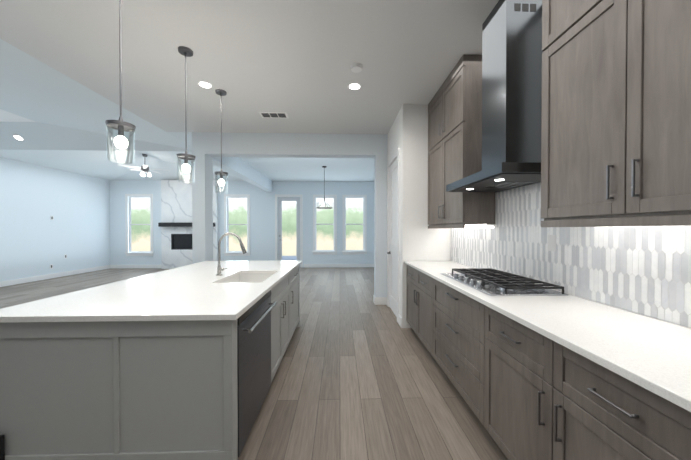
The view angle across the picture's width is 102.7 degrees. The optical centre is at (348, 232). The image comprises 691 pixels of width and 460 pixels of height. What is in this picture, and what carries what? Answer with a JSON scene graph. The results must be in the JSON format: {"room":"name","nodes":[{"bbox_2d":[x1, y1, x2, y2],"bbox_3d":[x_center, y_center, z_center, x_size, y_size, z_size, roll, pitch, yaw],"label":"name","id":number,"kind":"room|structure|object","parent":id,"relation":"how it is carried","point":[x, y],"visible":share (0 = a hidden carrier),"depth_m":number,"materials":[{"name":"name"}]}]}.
{"room":"kitchen","nodes":[
{"label":"kitchen","id":0,"kind":"room"},
{"bbox_2d":[0,157,109,281],"bbox_3d":[-8.105,-0.480,3.074,0.100,3.600,13.000,0,1,-2],"label":"wall","id":1,"kind":"structure","parent":0,"point":[35,240],"depth_m":7.58,"materials":[{"name":"paint"}]},
{"bbox_2d":[0,265,109,286],"bbox_3d":[-8.047,1.255,3.092,0.016,0.130,13.000,0,1,-2],"label":"baseboard","id":2,"kind":"structure","parent":1,"relation":"attached to","point":[48,276],"depth_m":7.56,"materials":[{"name":"paint"}]},
{"bbox_2d":[50,216,66,268],"bbox_3d":[-8.201,0.277,7.820,0.008,1.460,0.480,0,1,-2],"label":"outlet plates","id":3,"kind":"object","parent":1,"relation":"attached to","point":[65,255],"visible":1,"depth_m":7.65,"materials":[{"name":"white plastic"}]},
{"bbox_2d":[110,180,373,267],"bbox_3d":[-3.431,-0.542,9.795,9.870,3.600,0.140,0,1,-2],"label":"wall","id":4,"kind":"structure","parent":0,"point":[262,225],"depth_m":9.74,"materials":[{"name":"paint"}]},
{"bbox_2d":[110,264,161,267],"bbox_3d":[-7.336,1.195,9.609,1.790,0.130,0.016,0,1,-2],"label":"baseboard","id":5,"kind":"structure","parent":4,"relation":"attached to","point":[160,265],"depth_m":9.60,"materials":[{"name":"paint"}]},
{"bbox_2d":[124,194,153,255],"bbox_3d":[-7.262,-0.248,9.629,0.970,2.155,0.135,0,1,-2],"label":"living room window","id":6,"kind":"structure","parent":4,"relation":"in","point":[148,253],"depth_m":9.60,"materials":[{"name":"paint"}]},
{"bbox_2d":[223,194,250,255],"bbox_3d":[-3.909,-0.249,9.735,0.940,2.155,0.135,0,1,-2],"label":"living room window","id":7,"kind":"structure","parent":4,"relation":"in","point":[226,252],"depth_m":9.70,"materials":[{"name":"paint"}]},
{"bbox_2d":[278,197,299,260],"bbox_3d":[-2.105,0.008,9.795,0.780,2.480,0.105,0,1,-2],"label":"patio door","id":8,"kind":"structure","parent":4,"relation":"in","point":[281,199],"depth_m":9.80,"materials":[{"name":"paint"}]},
{"bbox_2d":[275,194,302,267],"bbox_3d":[-2.104,-0.034,9.763,0.970,2.585,0.018,0,1,-2],"label":"door frame","id":9,"kind":"structure","parent":4,"relation":"attached to","point":[301,227],"depth_m":9.76,"materials":[{"name":"paint"}]},
{"bbox_2d":[312,195,336,254],"bbox_3d":[-0.836,-0.265,9.833,0.890,2.125,0.135,0,1,-2],"label":"nook window","id":10,"kind":"structure","parent":4,"relation":"in","point":[315,251],"depth_m":9.80,"materials":[{"name":"paint"}]},
{"bbox_2d":[304,264,373,267],"bbox_3d":[-0.110,1.193,9.837,2.950,0.130,0.019,0,1,-2],"label":"baseboard","id":11,"kind":"structure","parent":4,"relation":"attached to","point":[305,265],"depth_m":9.82,"materials":[{"name":"paint"}]},
{"bbox_2d":[342,195,366,254],"bbox_3d":[0.219,-0.265,9.866,0.900,2.125,0.135,0,1,-2],"label":"nook window","id":12,"kind":"structure","parent":4,"relation":"in","point":[354,252],"depth_m":9.84,"materials":[{"name":"paint"}]},
{"bbox_2d":[0,0,498,180],"bbox_3d":[-3.267,-1.941,3.214,9.580,0.420,13.000,0,1,-2],"label":"ceiling","id":13,"kind":"structure","parent":0,"point":[294,60],"depth_m":2.94,"materials":[{"name":"paint"}]},
{"bbox_2d":[13,134,24,140],"bbox_3d":[-6.715,-1.921,5.628,0.170,0.094,0.148,0,1,-2],"label":"recessed light","id":14,"kind":"object","parent":13,"relation":"in","point":[18,137],"visible":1,"depth_m":5.62,"materials":[{"name":"white plastic"}]},
{"bbox_2d":[105,0,135,163],"bbox_3d":[-1.523,-1.096,1.846,0.158,1.244,0.158,0,1,-2],"label":"pendant light","id":15,"kind":"object","parent":13,"relation":"hanging from","point":[120,125],"visible":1,"depth_m":1.84,"materials":[{"name":"clear glass"}]},
{"bbox_2d":[117,154,160,176],"bbox_3d":[-5.733,-1.888,7.825,1.181,0.609,1.129,0,1,-2],"label":"ceiling fan","id":16,"kind":"object","parent":13,"relation":"hanging from","point":[144,168],"visible":0.92,"depth_m":7.73,"materials":[{"name":"silver metal"}]},
{"bbox_2d":[176,46,195,182],"bbox_3d":[-1.548,-1.103,2.633,0.158,1.244,0.158,0,1,-2],"label":"pendant light","id":17,"kind":"object","parent":13,"relation":"hanging from","point":[185,52],"visible":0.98,"depth_m":2.63,"materials":[{"name":"clear glass"}]},
{"bbox_2d":[197,81,212,88],"bbox_3d":[-1.682,-1.728,3.246,0.170,0.006,0.170,0,1,-2],"label":"recessed light","id":18,"kind":"object","parent":13,"relation":"in","point":[205,84],"visible":1,"depth_m":3.23,"materials":[{"name":"white plastic"}]},
{"bbox_2d":[214,89,227,192],"bbox_3d":[-1.573,-1.110,3.418,0.158,1.244,0.158,0,1,-2],"label":"pendant light","id":19,"kind":"object","parent":13,"relation":"hanging from","point":[221,93],"visible":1,"depth_m":3.42,"materials":[{"name":"clear glass"}]},
{"bbox_2d":[259,112,288,117],"bbox_3d":[-1.104,-1.734,4.100,0.400,0.010,0.200,0,1,-2],"label":"ceiling vent","id":20,"kind":"object","parent":13,"relation":"in","point":[273,114],"visible":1,"depth_m":4.07,"materials":[{"name":"white plastic"}]},
{"bbox_2d":[347,82,361,89],"bbox_3d":[0.072,-1.729,3.282,0.170,0.006,0.170,0,1,-2],"label":"recessed light","id":21,"kind":"object","parent":13,"relation":"in","point":[354,86],"visible":1,"depth_m":3.28,"materials":[{"name":"white plastic"}]},
{"bbox_2d":[350,63,362,72],"bbox_3d":[0.085,-1.710,2.882,0.130,0.034,0.130,0,1,-2],"label":"smoke detector","id":22,"kind":"object","parent":13,"relation":"attached to","point":[356,67],"visible":1,"depth_m":2.86,"materials":[{"name":"white plastic"}]},
{"bbox_2d":[0,267,507,459],"bbox_3d":[-3.269,1.318,3.294,9.980,0.001,13.300,0,1,-2],"label":"floor","id":23,"kind":"structure","parent":0,"point":[360,375],"depth_m":2.36,"materials":[{"name":"brown wood"}]},
{"bbox_2d":[0,260,301,459],"bbox_3d":[-1.241,0.881,2.597,1.329,0.888,2.432,0,1,-2],"label":"kitchen island","id":24,"kind":"object","parent":23,"relation":"on","point":[181,363],"depth_m":1.42,"materials":[{"name":"paint"}]},
{"bbox_2d":[0,260,299,319],"bbox_3d":[-1.261,0.420,2.597,1.311,0.030,2.445,0,1,-2],"label":"island countertop","id":25,"kind":"structure","parent":24,"relation":"on","point":[193,291],"depth_m":1.74,"materials":[{"name":"white stone"}]},
{"bbox_2d":[216,232,246,275],"bbox_3d":[-1.094,0.204,2.582,0.282,0.402,0.060,0,1,-2],"label":"faucet","id":26,"kind":"object","parent":25,"relation":"on","point":[220,269],"visible":1,"depth_m":2.57,"materials":[{"name":"silver metal"}]},
{"bbox_2d":[228,272,271,279],"bbox_3d":[-0.914,0.524,2.561,0.415,0.202,0.676,0,1,-2],"label":"sink","id":27,"kind":"object","parent":25,"relation":"in","point":[239,275],"depth_m":2.89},
{"bbox_2d":[161,180,217,268],"bbox_3d":[-5.490,-0.260,9.581,1.860,3.040,0.157,0,1,-2],"label":"fireplace","id":28,"kind":"object","parent":23,"relation":"on","point":[176,207],"visible":0.54,"depth_m":9.49,"materials":[{"name":"stone"}]},
{"bbox_2d":[158,223,214,226],"bbox_3d":[-5.484,-0.256,9.402,1.800,0.135,0.200,0,1,-2],"label":"mantel shelf","id":29,"kind":"object","parent":28,"relation":"attached to","point":[174,224],"visible":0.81,"depth_m":9.29,"materials":[{"name":"black wood"}]},
{"bbox_2d":[192,153,212,263],"bbox_3d":[-2.633,-0.038,5.003,0.220,2.680,0.300,0,1,-2],"label":"column","id":30,"kind":"structure","parent":23,"relation":"on","point":[202,217],"depth_m":4.86,"materials":[{"name":"paint"}]},
{"bbox_2d":[192,132,272,191],"bbox_3d":[-2.706,-1.624,7.287,0.220,0.450,4.900,0,1,-2],"label":"beam","id":31,"kind":"structure","parent":30,"relation":"on","point":[239,167],"depth_m":6.46,"materials":[{"name":"paint"}]},
{"bbox_2d":[406,265,427,349],"bbox_3d":[1.112,0.875,3.238,0.611,0.888,1.080,0,1,-2],"label":"base cabinet","id":32,"kind":"object","parent":23,"relation":"on","point":[416,283],"depth_m":3.19,"materials":[{"name":"brown wood"}]},
{"bbox_2d":[428,277,479,420],"bbox_3d":[1.144,0.884,2.224,0.611,0.888,1.065,0,1,-2],"label":"base cabinet","id":33,"kind":"object","parent":23,"relation":"on","point":[453,318],"depth_m":2.15,"materials":[{"name":"brown wood"}]},
{"bbox_2d":[480,305,690,459],"bbox_3d":[1.176,0.893,1.203,0.611,0.888,1.093,0,1,-2],"label":"base cabinet","id":34,"kind":"object","parent":23,"relation":"on","point":[531,369],"depth_m":1.13,"materials":[{"name":"brown wood"}]},
{"bbox_2d":[404,261,690,412],"bbox_3d":[1.129,0.423,2.198,0.642,0.030,3.152,0,1,-2],"label":"countertop","id":35,"kind":"structure","parent":34,"relation":"on","point":[653,354],"depth_m":1.14,"materials":[{"name":"white stone"}]},
{"bbox_2d":[440,269,571,296],"bbox_3d":[1.152,0.380,2.220,0.510,0.056,0.890,0,1,-2],"label":"cooktop","id":36,"kind":"object","parent":35,"relation":"in","point":[497,283],"depth_m":1.98,"materials":[{"name":"metal"}]},
{"bbox_2d":[240,157,373,181],"bbox_3d":[-0.511,-1.820,7.465,4.180,0.100,4.680,0,1,-2],"label":"ceiling","id":37,"kind":"structure","parent":0,"point":[312,169],"depth_m":7.70,"materials":[{"name":"paint"}]},
{"bbox_2d":[317,166,332,208],"bbox_3d":[-0.645,-1.205,7.464,0.450,1.128,0.454,0,1,-2],"label":"chandelier","id":38,"kind":"object","parent":37,"relation":"hanging from","point":[327,204],"visible":1,"depth_m":7.45,"materials":[{"name":"black metal"}]},
{"bbox_2d":[374,155,386,296],"bbox_3d":[0.591,-0.038,5.065,0.208,2.680,0.220,0,1,-2],"label":"wall","id":39,"kind":"structure","parent":0,"point":[380,225],"depth_m":4.96,"materials":[{"name":"paint"}]},
{"bbox_2d":[205,132,387,157],"bbox_3d":[-0.913,-1.603,5.003,3.220,0.450,0.220,0,1,-2],"label":"header beam","id":40,"kind":"structure","parent":39,"relation":"on","point":[296,145],"depth_m":4.90,"materials":[{"name":"paint"}]},
{"bbox_2d":[387,104,409,327],"bbox_3d":[0.765,-0.268,4.473,0.100,3.150,1.410,0,1,-2],"label":"wall","id":41,"kind":"structure","parent":0,"point":[399,134],"depth_m":3.77,"materials":[{"name":"paint"}]},
{"bbox_2d":[387,159,396,316],"bbox_3d":[0.717,0.087,4.435,0.090,2.425,0.740,0,1,-2],"label":"pantry door","id":42,"kind":"structure","parent":41,"relation":"in","point":[392,252],"depth_m":4.52,"materials":[{"name":"paint"}]},
{"bbox_2d":[387,147,398,321],"bbox_3d":[0.758,0.045,4.436,0.118,2.525,0.920,0,1,-2],"label":"door frame","id":43,"kind":"structure","parent":41,"relation":"attached to","point":[393,157],"depth_m":4.80,"materials":[{"name":"paint"}]},
{"bbox_2d":[410,104,450,327],"bbox_3d":[1.171,-0.262,3.831,0.670,3.150,0.100,0,1,-2],"label":"wall","id":44,"kind":"structure","parent":0,"point":[427,244],"depth_m":3.77,"materials":[{"name":"paint"}]},
{"bbox_2d":[453,192,690,328],"bbox_3d":[1.567,-0.230,0.337,0.100,3.150,6.910,0,1,-2],"label":"wall","id":45,"kind":"structure","parent":0,"point":[574,295],"depth_m":1.67,"materials":[{"name":"paint"}]},
{"bbox_2d":[428,54,494,227],"bbox_3d":[1.256,-0.903,3.225,0.322,1.644,1.076,0,1,-2],"label":"upper cabinet","id":46,"kind":"object","parent":45,"relation":"attached to","point":[455,110],"depth_m":2.83,"materials":[{"name":"brown wood"}]},
{"bbox_2d":[446,0,543,191],"bbox_3d":[1.203,-1.046,2.209,0.492,1.343,0.910,0,1,-2],"label":"range hood","id":47,"kind":"object","parent":45,"relation":"attached to","point":[512,51],"visible":0.88,"depth_m":1.97,"materials":[{"name":"silver metal"}]},
{"bbox_2d":[451,182,690,327],"bbox_3d":[1.452,-0.022,2.207,0.006,0.859,3.153,0,1,-2],"label":"backsplash","id":48,"kind":"structure","parent":45,"relation":"attached to","point":[645,270],"depth_m":1.69,"materials":[{"name":"tile"}]},
{"bbox_2d":[541,0,690,223],"bbox_3d":[1.322,-0.884,1.158,0.322,1.644,0.980,0,1,-2],"label":"upper cabinet","id":49,"kind":"object","parent":45,"relation":"attached to","point":[616,119],"depth_m":1.20,"materials":[{"name":"brown wood"}]},
{"label":"outside","id":50,"kind":"structure","parent":0,"visible":0},
{"bbox_2d":[131,198,362,255],"bbox_3d":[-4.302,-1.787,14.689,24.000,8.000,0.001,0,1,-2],"label":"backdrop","id":51,"kind":"structure","parent":50,"point":[140,214],"depth_m":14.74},
{"bbox_2d":[282,256,295,259],"bbox_3d":[-4.225,1.286,12.288,24.000,0.001,4.860,0,1,-2],"label":"ground","id":52,"kind":"structure","parent":50,"point":[288,257],"depth_m":13.59,"materials":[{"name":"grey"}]}
]}

